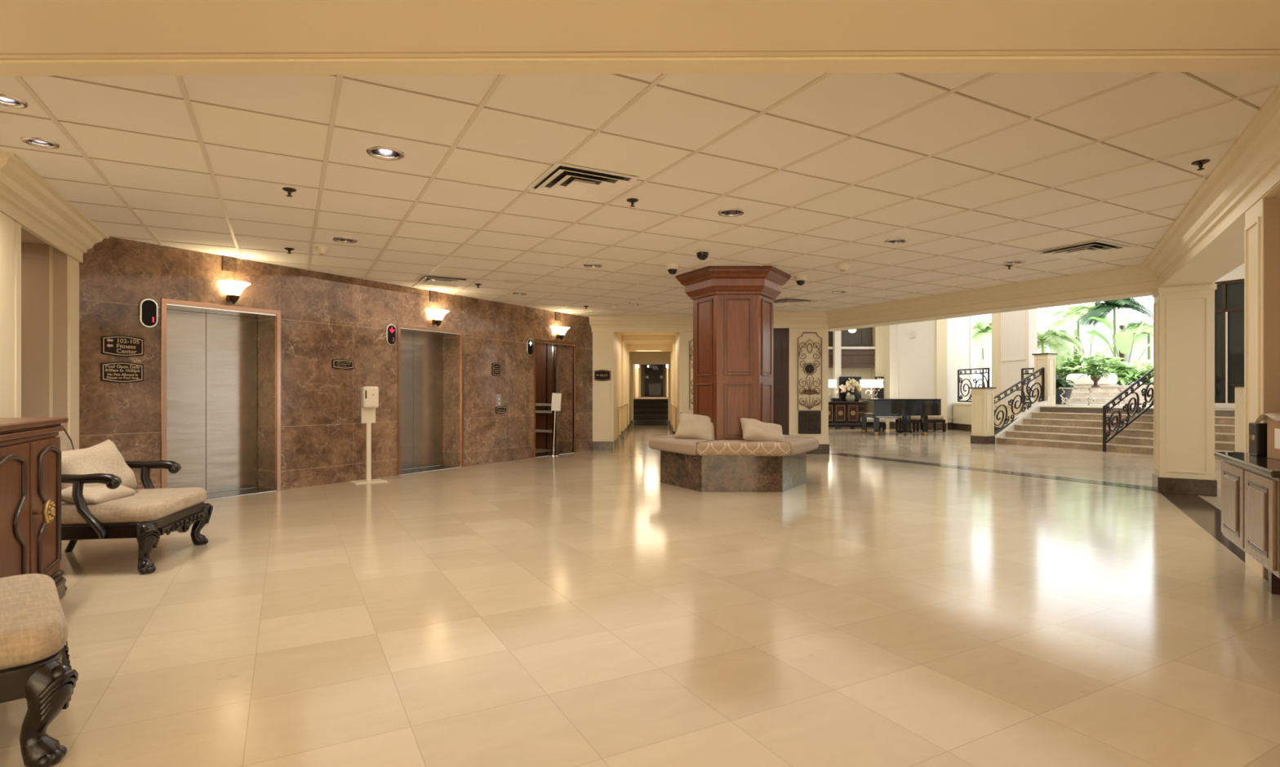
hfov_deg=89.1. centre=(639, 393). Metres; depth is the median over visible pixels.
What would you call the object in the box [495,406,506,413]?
wall plaque
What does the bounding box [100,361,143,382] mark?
wall plaque
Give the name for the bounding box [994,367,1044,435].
iron railing
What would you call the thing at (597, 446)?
baseboard
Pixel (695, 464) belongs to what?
bench
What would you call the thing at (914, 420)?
bench
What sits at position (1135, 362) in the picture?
lantern
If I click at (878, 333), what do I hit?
wall
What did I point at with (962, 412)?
wall
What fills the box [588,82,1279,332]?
beam
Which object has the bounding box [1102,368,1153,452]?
iron railing
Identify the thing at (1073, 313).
palm
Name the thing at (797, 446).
seat cushion
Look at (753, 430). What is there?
throw pillow
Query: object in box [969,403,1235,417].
floor
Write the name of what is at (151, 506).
seat cushion
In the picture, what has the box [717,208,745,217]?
recessed light
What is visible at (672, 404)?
stair handrail
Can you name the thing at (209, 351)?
door
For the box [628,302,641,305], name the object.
recessed light
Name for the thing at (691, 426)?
throw pillow
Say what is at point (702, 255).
security camera
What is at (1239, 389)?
newel post
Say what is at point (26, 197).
crown molding
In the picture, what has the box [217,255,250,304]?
wall sconce
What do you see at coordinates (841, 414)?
sideboard
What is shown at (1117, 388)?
garden table
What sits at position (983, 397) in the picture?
newel post
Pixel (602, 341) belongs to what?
wall
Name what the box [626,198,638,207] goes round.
sprinkler
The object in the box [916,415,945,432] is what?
bench
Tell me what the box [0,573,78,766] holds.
armchair
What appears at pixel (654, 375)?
door
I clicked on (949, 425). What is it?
baseboard
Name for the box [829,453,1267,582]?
floor
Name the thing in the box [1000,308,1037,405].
pier
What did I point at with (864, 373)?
wall
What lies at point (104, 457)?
throw pillow
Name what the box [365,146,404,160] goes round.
recessed light
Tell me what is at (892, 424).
baseboard
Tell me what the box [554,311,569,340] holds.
wall sconce
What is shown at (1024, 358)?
trim
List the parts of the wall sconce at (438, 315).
plate, lamp shade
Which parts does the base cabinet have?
door panel, door, door panel, door, leg, panel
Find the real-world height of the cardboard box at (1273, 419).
0.284 m
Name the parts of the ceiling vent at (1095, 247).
frame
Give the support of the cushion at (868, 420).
on the piano bench at (869, 420)
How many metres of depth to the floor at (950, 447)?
11.58 m
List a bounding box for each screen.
[839,377,861,401]
[875,377,884,398]
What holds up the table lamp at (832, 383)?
on the sideboard
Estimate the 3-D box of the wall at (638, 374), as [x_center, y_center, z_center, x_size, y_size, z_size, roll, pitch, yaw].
[0.612,-0.580,31.277,1.995,3.400,19.180,0,0,1]
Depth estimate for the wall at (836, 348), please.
20.55 m
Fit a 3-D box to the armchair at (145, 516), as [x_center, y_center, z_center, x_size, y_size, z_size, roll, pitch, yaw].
[-3.551,0.644,4.329,0.968,0.968,0.932,0,0,-13]
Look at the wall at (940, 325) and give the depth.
19.40 m
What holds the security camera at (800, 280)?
attached to the ceiling at (851, 103)
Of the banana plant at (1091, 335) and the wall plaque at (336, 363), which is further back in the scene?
the banana plant at (1091, 335)
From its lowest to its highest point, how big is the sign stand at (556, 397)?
1.119 m
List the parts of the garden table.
leg, leg, leg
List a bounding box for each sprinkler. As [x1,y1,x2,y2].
[282,187,296,196]
[284,248,294,253]
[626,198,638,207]
[1191,159,1209,170]
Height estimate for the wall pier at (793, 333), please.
2.587 m
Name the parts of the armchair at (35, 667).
seat frame, leg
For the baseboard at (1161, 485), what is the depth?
7.15 m
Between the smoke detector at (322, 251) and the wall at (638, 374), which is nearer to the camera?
the smoke detector at (322, 251)
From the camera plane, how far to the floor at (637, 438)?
16.82 m
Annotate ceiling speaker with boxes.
[502,279,521,283]
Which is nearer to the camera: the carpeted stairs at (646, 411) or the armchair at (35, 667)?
the armchair at (35, 667)
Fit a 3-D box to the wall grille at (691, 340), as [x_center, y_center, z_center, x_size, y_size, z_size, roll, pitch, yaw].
[1.181,-0.393,12.620,0.446,1.430,0.035,0,0,1]
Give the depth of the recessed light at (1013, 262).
7.32 m
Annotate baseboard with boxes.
[592,441,613,450]
[613,421,675,448]
[806,444,829,454]
[889,422,933,430]
[935,422,946,431]
[946,422,952,430]
[952,423,999,432]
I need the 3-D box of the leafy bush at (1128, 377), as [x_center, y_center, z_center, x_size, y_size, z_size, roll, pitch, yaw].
[14.322,-0.452,19.165,1.611,0.680,1.486,0,0,0]
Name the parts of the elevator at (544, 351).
cab rail, cab rail, cab rail, cab panel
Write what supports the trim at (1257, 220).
attached to the wall at (1226, 254)
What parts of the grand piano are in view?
leg, leg, lid, leg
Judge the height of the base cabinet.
0.755 m
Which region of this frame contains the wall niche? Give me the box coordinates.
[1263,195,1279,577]
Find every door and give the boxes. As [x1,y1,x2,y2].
[160,297,280,499]
[397,324,463,475]
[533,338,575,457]
[644,364,662,396]
[773,328,788,435]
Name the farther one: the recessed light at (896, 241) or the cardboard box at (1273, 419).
the recessed light at (896, 241)
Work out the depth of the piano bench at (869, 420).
18.59 m
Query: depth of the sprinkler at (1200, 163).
4.11 m
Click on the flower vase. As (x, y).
(849, 388)
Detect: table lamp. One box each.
[828,379,836,399]
[859,379,883,398]
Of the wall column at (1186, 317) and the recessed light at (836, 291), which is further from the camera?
the recessed light at (836, 291)
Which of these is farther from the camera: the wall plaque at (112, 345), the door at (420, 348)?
the door at (420, 348)
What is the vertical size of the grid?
0.010 m
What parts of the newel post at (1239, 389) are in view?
panel moulding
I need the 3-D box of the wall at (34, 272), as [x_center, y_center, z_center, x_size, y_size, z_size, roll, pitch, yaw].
[-5.721,-0.170,4.511,2.180,2.620,1.440,0,0,-29]
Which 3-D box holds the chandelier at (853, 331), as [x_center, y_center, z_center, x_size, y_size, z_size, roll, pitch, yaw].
[5.880,-2.770,18.000,0.549,2.220,0.549,0,0,21]
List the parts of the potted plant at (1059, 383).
pot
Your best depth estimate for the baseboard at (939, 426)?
19.39 m
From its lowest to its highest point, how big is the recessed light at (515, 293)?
0.116 m
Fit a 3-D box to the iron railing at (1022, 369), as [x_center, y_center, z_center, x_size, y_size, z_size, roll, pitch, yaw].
[9.723,-0.174,16.010,0.056,0.893,0.750,0,0,-17]
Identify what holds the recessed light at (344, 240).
in the ceiling at (851, 103)
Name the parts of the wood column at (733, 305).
raised panel, raised panel, panel moulding, panel moulding, raised panel, raised panel, panel moulding, panel moulding, raised panel, raised panel, panel moulding, panel moulding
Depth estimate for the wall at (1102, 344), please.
23.44 m
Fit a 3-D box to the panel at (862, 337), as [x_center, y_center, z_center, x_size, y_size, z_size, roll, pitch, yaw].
[6.400,-2.030,21.060,2.200,1.100,0.280,0,0,0]
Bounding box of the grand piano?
[857,398,942,435]
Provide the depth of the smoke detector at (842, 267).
7.39 m
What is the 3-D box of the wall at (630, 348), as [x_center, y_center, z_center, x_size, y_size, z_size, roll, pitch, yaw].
[0.247,-0.580,17.332,1.495,3.400,8.720,0,0,2]
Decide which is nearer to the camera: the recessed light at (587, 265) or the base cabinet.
the base cabinet
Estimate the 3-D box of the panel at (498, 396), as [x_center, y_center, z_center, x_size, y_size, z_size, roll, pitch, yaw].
[-2.276,0.140,10.484,0.018,0.240,0.110,0,0,31]
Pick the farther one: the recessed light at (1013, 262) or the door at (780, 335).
the door at (780, 335)
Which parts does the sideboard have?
door, door, door moulding, door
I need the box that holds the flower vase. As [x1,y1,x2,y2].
[835,378,861,401]
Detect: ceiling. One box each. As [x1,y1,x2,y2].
[0,71,1279,317]
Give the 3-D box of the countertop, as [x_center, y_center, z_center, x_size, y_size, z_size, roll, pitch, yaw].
[3.502,0.382,3.400,0.555,0.033,1.170,0,0,32]
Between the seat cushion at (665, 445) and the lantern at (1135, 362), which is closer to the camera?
the seat cushion at (665, 445)
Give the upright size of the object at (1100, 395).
0.520 m
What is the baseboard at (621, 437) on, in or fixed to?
attached to the wall at (630, 348)
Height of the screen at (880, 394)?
0.780 m
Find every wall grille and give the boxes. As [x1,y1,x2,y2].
[688,339,693,409]
[797,332,822,410]
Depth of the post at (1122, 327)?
22.92 m
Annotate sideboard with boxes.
[828,401,886,429]
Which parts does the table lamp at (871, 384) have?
lamp shade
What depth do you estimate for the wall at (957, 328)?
20.04 m
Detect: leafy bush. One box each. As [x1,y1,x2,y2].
[1055,351,1136,384]
[1055,352,1082,386]
[1110,366,1153,385]
[1122,361,1153,385]
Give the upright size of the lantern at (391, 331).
0.290 m
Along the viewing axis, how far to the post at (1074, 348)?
24.27 m
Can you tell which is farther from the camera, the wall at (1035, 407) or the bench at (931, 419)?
the bench at (931, 419)
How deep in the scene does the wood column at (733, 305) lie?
7.69 m
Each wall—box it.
[21,226,69,434]
[21,227,48,417]
[79,236,592,490]
[592,332,693,441]
[613,332,679,440]
[633,364,667,398]
[828,325,889,427]
[828,330,875,428]
[870,325,885,423]
[889,320,933,422]
[935,319,946,422]
[946,315,972,422]
[951,403,1022,427]
[994,400,1047,443]
[1049,334,1153,385]
[1160,182,1279,577]
[1214,263,1244,408]
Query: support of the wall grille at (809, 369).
attached to the wall pier at (793, 333)
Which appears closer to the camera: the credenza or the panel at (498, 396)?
the credenza
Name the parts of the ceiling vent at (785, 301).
frame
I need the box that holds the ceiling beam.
[0,0,1279,75]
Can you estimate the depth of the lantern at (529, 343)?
11.10 m
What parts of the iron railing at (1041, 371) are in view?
rail, rail, handrail, post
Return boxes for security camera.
[666,263,679,274]
[695,249,709,260]
[794,275,806,285]
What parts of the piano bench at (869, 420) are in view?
frame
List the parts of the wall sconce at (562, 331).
plate, lamp shade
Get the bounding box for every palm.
[972,321,991,386]
[1037,328,1087,368]
[1043,305,1123,358]
[1072,297,1153,385]
[1102,320,1153,359]
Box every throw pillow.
[61,439,138,503]
[61,484,137,504]
[673,413,715,439]
[739,417,784,442]
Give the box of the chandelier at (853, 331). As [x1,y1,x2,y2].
[848,328,856,333]
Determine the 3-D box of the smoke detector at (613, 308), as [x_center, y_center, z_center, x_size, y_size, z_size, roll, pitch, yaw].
[-0.454,-1.430,10.976,0.120,0.074,0.119,0,0,0]
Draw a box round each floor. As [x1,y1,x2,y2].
[0,450,1279,766]
[613,425,672,450]
[633,396,667,399]
[828,427,1222,510]
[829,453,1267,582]
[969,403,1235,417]
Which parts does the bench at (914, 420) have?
leg, frame, seat, leg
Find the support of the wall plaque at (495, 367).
attached to the wall at (326, 317)
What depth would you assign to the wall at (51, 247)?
5.56 m
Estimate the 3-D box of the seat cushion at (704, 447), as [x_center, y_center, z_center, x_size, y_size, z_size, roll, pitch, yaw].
[1.153,0.629,7.435,1.036,0.148,0.491,0,0,1]
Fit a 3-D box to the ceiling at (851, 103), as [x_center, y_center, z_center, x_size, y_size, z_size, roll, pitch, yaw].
[-0.028,-1.467,6.490,11.276,0.001,11.775,0,0,-28]
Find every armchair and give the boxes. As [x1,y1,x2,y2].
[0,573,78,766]
[55,427,213,574]
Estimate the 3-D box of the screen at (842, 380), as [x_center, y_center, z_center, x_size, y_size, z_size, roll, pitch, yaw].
[6.620,-0.120,20.469,0.700,0.780,0.042,0,0,0]
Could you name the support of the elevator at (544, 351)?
in the wall at (326, 317)
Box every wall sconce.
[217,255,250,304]
[427,290,449,326]
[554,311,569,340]
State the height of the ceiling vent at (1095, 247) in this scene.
0.033 m
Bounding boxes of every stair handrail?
[617,403,627,446]
[671,403,676,434]
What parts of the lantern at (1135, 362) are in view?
lamp shade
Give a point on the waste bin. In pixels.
(1258, 432)
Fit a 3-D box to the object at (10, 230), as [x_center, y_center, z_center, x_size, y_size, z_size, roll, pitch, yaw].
[-4.600,-0.030,5.018,0.036,2.300,1.980,0,0,-28]
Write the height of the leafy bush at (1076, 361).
1.154 m
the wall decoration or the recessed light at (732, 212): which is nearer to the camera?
the recessed light at (732, 212)
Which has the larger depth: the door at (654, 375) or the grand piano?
the door at (654, 375)
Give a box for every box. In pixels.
[830,398,840,401]
[1253,413,1279,460]
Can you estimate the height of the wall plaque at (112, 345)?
0.200 m
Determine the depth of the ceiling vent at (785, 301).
10.30 m
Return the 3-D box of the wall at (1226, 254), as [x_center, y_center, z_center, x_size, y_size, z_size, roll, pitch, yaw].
[4.202,-1.380,4.208,0.450,5.000,6.929,0,0,31]
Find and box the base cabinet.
[1213,452,1279,595]
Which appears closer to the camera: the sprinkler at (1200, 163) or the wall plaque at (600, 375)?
the sprinkler at (1200, 163)
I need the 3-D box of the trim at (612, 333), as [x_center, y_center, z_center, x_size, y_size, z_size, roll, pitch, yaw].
[0.124,0.007,12.665,1.375,2.625,0.019,0,0,2]
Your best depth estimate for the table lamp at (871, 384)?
20.09 m
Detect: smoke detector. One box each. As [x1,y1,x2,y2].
[314,246,329,255]
[609,306,616,310]
[833,262,851,271]
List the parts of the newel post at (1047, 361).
panel moulding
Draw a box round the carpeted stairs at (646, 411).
[633,399,667,425]
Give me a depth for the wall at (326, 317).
7.95 m
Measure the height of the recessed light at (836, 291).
0.116 m
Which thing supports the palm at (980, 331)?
on the floor at (1066, 404)
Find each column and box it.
[675,266,791,440]
[991,312,1000,404]
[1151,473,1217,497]
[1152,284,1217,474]
[1154,279,1214,479]
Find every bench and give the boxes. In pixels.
[648,434,818,492]
[861,417,884,431]
[916,415,945,432]
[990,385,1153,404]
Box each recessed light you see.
[0,93,28,108]
[20,136,60,149]
[332,237,357,243]
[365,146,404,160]
[512,292,527,295]
[583,263,602,267]
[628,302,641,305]
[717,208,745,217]
[832,290,848,293]
[884,238,908,244]
[1002,260,1025,265]
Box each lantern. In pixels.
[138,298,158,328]
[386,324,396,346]
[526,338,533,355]
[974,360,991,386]
[1132,360,1153,385]
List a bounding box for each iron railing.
[957,367,990,402]
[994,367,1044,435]
[1021,368,1034,404]
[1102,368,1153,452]
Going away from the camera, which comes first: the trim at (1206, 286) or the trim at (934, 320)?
the trim at (1206, 286)
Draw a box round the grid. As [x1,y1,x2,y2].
[13,71,1278,316]
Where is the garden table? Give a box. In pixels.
[1058,386,1133,405]
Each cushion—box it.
[0,573,68,670]
[61,487,206,525]
[648,437,711,455]
[650,435,674,438]
[697,440,790,456]
[782,435,809,437]
[782,437,818,455]
[866,417,884,422]
[1066,373,1117,386]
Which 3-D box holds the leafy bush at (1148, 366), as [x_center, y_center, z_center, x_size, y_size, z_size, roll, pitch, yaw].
[14.932,-0.518,18.942,1.396,0.812,1.382,0,0,41]
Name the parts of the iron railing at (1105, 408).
post, handrail, rail, rail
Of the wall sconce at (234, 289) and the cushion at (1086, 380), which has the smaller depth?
the wall sconce at (234, 289)
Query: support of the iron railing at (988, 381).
on the floor at (1066, 404)
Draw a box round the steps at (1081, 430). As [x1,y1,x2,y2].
[995,406,1235,459]
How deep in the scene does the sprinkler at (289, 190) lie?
4.67 m
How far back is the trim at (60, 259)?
5.58 m
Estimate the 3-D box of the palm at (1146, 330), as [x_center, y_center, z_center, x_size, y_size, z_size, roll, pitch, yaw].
[16.332,-0.996,20.921,2.123,2.616,2.264,0,0,-36]
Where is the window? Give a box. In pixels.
[1214,279,1244,403]
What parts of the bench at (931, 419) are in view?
leg, leg, seat, frame, leg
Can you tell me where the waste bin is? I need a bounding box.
[1248,422,1266,457]
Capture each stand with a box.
[349,386,387,484]
[546,393,561,456]
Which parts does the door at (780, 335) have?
panel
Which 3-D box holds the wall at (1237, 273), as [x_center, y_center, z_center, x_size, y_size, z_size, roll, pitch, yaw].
[13.104,-1.785,11.280,0.330,4.190,5.750,0,0,-28]
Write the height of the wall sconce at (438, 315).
0.515 m
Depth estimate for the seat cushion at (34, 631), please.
1.99 m
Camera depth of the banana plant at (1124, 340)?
19.99 m
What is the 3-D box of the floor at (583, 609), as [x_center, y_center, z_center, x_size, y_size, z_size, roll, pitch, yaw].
[0.133,1.120,3.251,14.084,0.001,17.621,0,0,-28]
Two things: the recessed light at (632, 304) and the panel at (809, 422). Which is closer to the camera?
the recessed light at (632, 304)
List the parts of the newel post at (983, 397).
panel moulding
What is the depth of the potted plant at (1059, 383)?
17.98 m
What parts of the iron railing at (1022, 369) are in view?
post, handrail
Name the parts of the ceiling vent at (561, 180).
frame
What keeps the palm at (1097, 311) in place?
on the floor at (1066, 404)
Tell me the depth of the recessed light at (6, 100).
3.29 m
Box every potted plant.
[1055,377,1076,404]
[1078,356,1114,387]
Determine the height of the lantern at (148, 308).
0.290 m
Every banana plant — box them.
[1053,329,1114,360]
[1084,308,1153,385]
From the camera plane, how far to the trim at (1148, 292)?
9.13 m
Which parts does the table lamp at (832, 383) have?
lamp shade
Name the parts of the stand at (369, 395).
plate, post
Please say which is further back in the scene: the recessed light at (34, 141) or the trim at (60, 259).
the trim at (60, 259)
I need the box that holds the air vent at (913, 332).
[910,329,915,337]
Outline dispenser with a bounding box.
[361,386,378,408]
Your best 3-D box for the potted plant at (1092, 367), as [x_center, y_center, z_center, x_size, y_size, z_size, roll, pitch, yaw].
[11.478,-0.521,16.372,0.710,0.762,0.724,0,0,0]
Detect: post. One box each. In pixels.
[968,386,996,444]
[1031,353,1057,406]
[1073,328,1077,359]
[1119,324,1124,385]
[1231,385,1244,453]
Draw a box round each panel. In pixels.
[496,394,501,407]
[798,411,821,434]
[828,327,871,346]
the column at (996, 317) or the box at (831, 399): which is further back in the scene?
the box at (831, 399)
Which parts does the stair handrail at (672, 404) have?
post, post, post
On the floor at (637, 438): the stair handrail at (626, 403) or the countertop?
the stair handrail at (626, 403)
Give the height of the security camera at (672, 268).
0.112 m
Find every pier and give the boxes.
[788,328,828,444]
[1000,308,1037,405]
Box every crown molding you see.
[0,151,109,262]
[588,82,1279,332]
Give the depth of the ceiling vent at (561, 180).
4.50 m
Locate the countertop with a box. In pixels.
[1213,452,1279,478]
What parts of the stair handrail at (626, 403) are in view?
post, post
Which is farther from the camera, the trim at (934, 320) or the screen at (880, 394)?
the screen at (880, 394)
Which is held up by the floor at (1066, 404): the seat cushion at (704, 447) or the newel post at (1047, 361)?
the newel post at (1047, 361)
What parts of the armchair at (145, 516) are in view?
backrest, frame, leg, arm, seat frame, leg, arm, leg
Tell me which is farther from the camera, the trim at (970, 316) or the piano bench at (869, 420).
the trim at (970, 316)
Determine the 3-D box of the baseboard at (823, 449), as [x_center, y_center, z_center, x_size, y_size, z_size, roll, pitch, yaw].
[3.110,1.030,12.281,0.730,0.180,0.778,0,0,2]
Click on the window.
(1228, 295)
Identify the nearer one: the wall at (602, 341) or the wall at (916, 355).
the wall at (602, 341)
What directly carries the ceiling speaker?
attached to the ceiling at (851, 103)
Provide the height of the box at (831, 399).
0.110 m
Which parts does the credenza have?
door moulding, door, knob, door, door moulding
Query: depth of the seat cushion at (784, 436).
8.31 m
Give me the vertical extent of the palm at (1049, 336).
2.127 m
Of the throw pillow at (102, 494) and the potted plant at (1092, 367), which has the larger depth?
the potted plant at (1092, 367)
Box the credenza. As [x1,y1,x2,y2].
[0,417,68,599]
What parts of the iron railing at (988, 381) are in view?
post, rail, handrail, post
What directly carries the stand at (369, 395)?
on the floor at (583, 609)
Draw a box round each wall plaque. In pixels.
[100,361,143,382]
[101,335,143,356]
[332,359,353,368]
[491,362,501,376]
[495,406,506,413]
[594,369,610,381]
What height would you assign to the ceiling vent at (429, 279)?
0.033 m
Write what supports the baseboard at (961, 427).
attached to the wall at (962, 412)
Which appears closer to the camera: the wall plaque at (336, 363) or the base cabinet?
the base cabinet
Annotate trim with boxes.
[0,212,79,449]
[21,246,67,432]
[611,332,681,450]
[828,288,1155,331]
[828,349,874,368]
[897,320,935,399]
[946,315,971,418]
[1000,310,1026,361]
[1244,216,1260,453]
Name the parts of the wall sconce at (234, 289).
plate, lamp shade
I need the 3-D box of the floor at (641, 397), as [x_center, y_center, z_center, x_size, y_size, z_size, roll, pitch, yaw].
[0.638,0.240,32.267,1.795,0.020,16.800,0,0,2]
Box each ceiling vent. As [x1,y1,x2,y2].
[413,275,471,287]
[525,162,639,202]
[773,297,815,306]
[1034,240,1128,259]
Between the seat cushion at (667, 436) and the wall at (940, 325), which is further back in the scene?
the wall at (940, 325)
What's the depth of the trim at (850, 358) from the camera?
20.85 m

